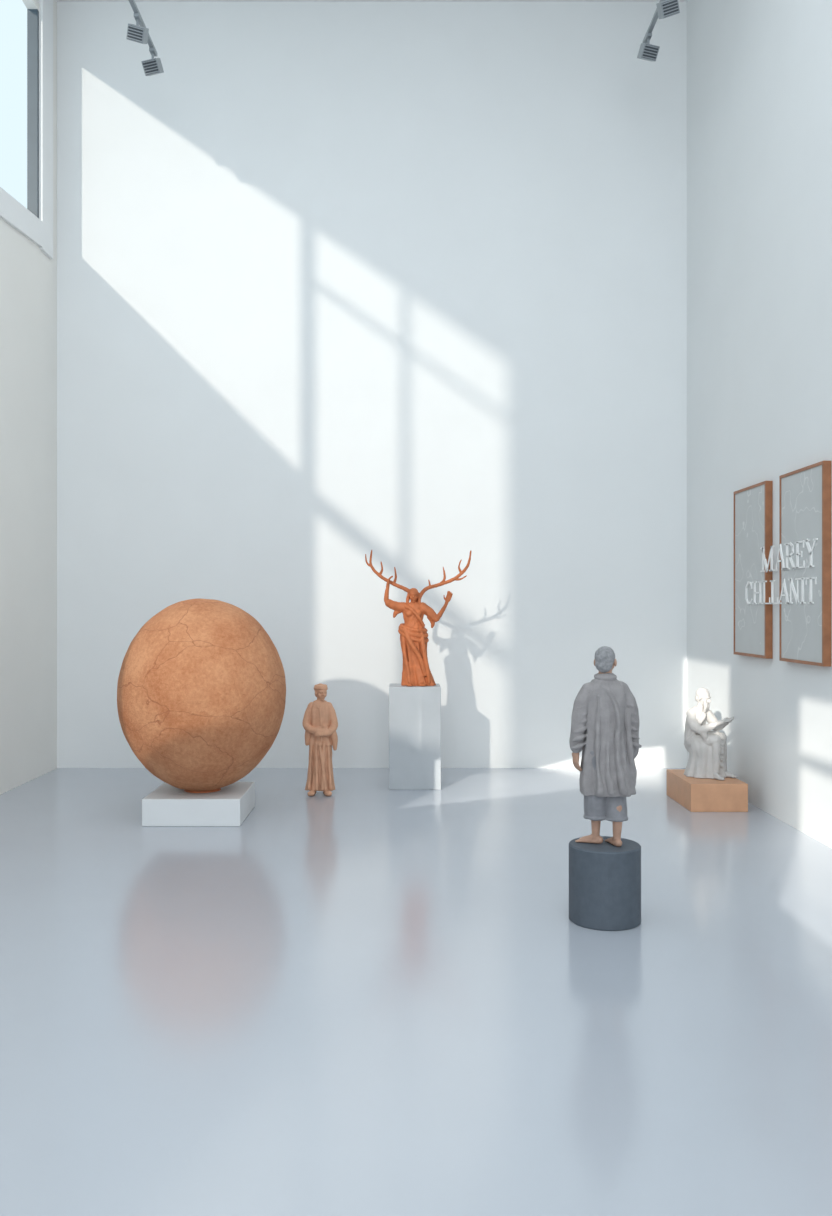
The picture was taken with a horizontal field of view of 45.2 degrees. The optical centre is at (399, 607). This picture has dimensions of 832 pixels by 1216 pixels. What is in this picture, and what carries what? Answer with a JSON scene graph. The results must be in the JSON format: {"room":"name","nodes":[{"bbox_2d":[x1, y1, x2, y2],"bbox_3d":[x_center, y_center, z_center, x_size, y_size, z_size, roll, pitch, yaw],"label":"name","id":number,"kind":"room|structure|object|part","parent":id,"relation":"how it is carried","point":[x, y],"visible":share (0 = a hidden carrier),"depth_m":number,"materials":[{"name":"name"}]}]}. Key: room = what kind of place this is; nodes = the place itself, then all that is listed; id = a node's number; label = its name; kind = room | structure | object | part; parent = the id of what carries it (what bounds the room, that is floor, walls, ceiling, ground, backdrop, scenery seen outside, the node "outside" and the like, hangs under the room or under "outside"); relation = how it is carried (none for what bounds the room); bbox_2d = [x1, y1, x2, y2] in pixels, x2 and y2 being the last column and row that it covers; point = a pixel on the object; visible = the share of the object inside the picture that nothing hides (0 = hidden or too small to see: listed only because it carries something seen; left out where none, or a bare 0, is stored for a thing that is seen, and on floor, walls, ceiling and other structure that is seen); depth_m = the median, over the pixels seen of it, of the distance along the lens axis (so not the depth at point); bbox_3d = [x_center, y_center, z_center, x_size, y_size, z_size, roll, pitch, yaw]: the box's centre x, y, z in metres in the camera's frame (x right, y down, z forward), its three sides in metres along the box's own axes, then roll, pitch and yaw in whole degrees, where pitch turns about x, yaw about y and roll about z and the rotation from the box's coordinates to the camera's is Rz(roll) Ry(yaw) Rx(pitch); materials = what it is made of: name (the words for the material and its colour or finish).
{"room":"museum","nodes":[
{"label":"museum","id":0,"kind":"room"},
{"bbox_2d":[0,0,56,793],"bbox_3d":[-3.480,-2.230,0.500,0.100,7.660,19.000,0,0,0],"label":"wall","id":1,"kind":"structure","parent":0,"point":[28,277],"depth_m":9.21,"materials":[{"name":"white paint"}]},
{"bbox_2d":[0,0,52,258],"bbox_3d":[-3.465,-4.455,7.050,0.130,2.990,5.500,0,0,0],"label":"window frame","id":2,"kind":"structure","parent":1,"relation":"attached to","point":[39,231],"depth_m":9.50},
{"bbox_2d":[57,2,686,767],"bbox_3d":[-0.280,-2.230,10.060,6.500,7.660,0.120,0,0,0],"label":"wall","id":3,"kind":"structure","parent":0,"point":[405,283],"depth_m":10.00,"materials":[{"name":"white paint"}]},
{"bbox_2d":[56,0,687,1],"bbox_3d":[-0.280,-6.120,0.500,6.500,0.120,19.200,0,0,0],"label":"ceiling","id":4,"kind":"structure","parent":0,"point":[56,0],"depth_m":9.97,"materials":[{"name":"paint"}]},
{"bbox_2d":[126,0,163,75],"bbox_3d":[-2.230,-5.418,7.064,0.163,1.284,4.128,0,0,0],"label":"track spotlight","id":5,"kind":"object","parent":4,"relation":"hanging from","point":[136,33],"visible":1,"depth_m":8.54,"materials":[{"name":"silver metal"}]},
{"bbox_3d":[-2.230,-5.545,7.060,0.036,1.030,4.120,0,0,0],"label":"rail","id":6,"kind":"part","parent":5,"relation":"part of","materials":[{"name":"silver metal"}]},
{"bbox_2d":[637,0,679,60],"bbox_3d":[2.230,-5.472,7.060,0.167,1.177,4.120,0,0,0],"label":"track spotlight","id":7,"kind":"object","parent":4,"relation":"hanging from","point":[665,8],"visible":1,"depth_m":8.82,"materials":[{"name":"silver metal"}]},
{"bbox_3d":[2.230,-5.600,7.060,0.036,0.920,4.120,0,0,0],"label":"rail","id":8,"kind":"part","parent":7,"relation":"part of","materials":[{"name":"silver metal"}]},
{"bbox_2d":[0,768,831,1215],"bbox_3d":[-0.280,1.660,0.500,6.500,0.120,19.200,0,0,0],"label":"floor","id":9,"kind":"structure","parent":0,"point":[365,998],"depth_m":4.00,"materials":[{"name":"grey concrete"}]},
{"bbox_2d":[117,598,285,825],"bbox_3d":[-1.519,0.762,7.699,1.272,1.671,1.274,0,0,0],"label":"sculpture","id":10,"kind":"object","parent":9,"relation":"on","point":[201,686],"visible":1,"depth_m":7.26,"materials":[{"name":"orange stone"}]},
{"bbox_2d":[302,683,337,795],"bbox_3d":[-0.686,1.125,8.584,0.315,0.951,0.263,0,0,0],"label":"statue","id":11,"kind":"object","parent":9,"relation":"on","point":[320,722],"visible":1,"depth_m":8.56,"materials":[{"name":"ceramic"}]},
{"bbox_2d":[365,550,471,789],"bbox_3d":[0.164,0.538,9.000,0.956,2.124,0.420,0,0,0],"label":"statue","id":12,"kind":"object","parent":9,"relation":"on","point":[414,703],"visible":1,"depth_m":8.79,"materials":[{"name":"paint"}]},
{"bbox_2d":[569,646,641,930],"bbox_3d":[1.050,0.898,5.130,0.368,1.403,0.363,0,0,0],"label":"statue","id":13,"kind":"object","parent":9,"relation":"on","point":[604,871],"visible":1,"depth_m":5.04,"materials":[{"name":"grey stone"}]},
{"bbox_2d":[667,687,747,811],"bbox_3d":[2.509,1.126,8.200,0.458,0.947,0.720,0,0,0],"label":"statue","id":14,"kind":"object","parent":9,"relation":"on","point":[705,784],"visible":1,"depth_m":8.10,"materials":[{"name":"white stone"}]},
{"bbox_2d":[687,0,831,848],"bbox_3d":[2.930,-2.230,0.500,0.120,7.660,19.000,0,0,0],"label":"wall","id":15,"kind":"structure","parent":0,"point":[759,72],"depth_m":8.03,"materials":[{"name":"white paint"}]},
{"bbox_2d":[734,481,772,658],"bbox_3d":[2.842,-0.295,8.070,0.054,1.370,0.740,0,0,0],"label":"art panel","id":16,"kind":"object","parent":15,"relation":"attached to","point":[753,505],"visible":0.99,"depth_m":8.00,"materials":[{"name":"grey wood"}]},
{"bbox_2d":[745,538,817,604],"bbox_3d":[2.817,-0.251,7.446,0.007,0.456,1.400,0,0,0],"label":"sign","id":17,"kind":"object","parent":15,"relation":"attached to","point":[788,557],"depth_m":7.28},
{"bbox_2d":[779,461,830,666],"bbox_3d":[2.842,-0.295,7.035,0.054,1.370,0.770,0,0,0],"label":"art panel","id":18,"kind":"object","parent":15,"relation":"attached to","point":[804,493],"visible":0.94,"depth_m":6.92,"materials":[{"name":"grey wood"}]}
]}

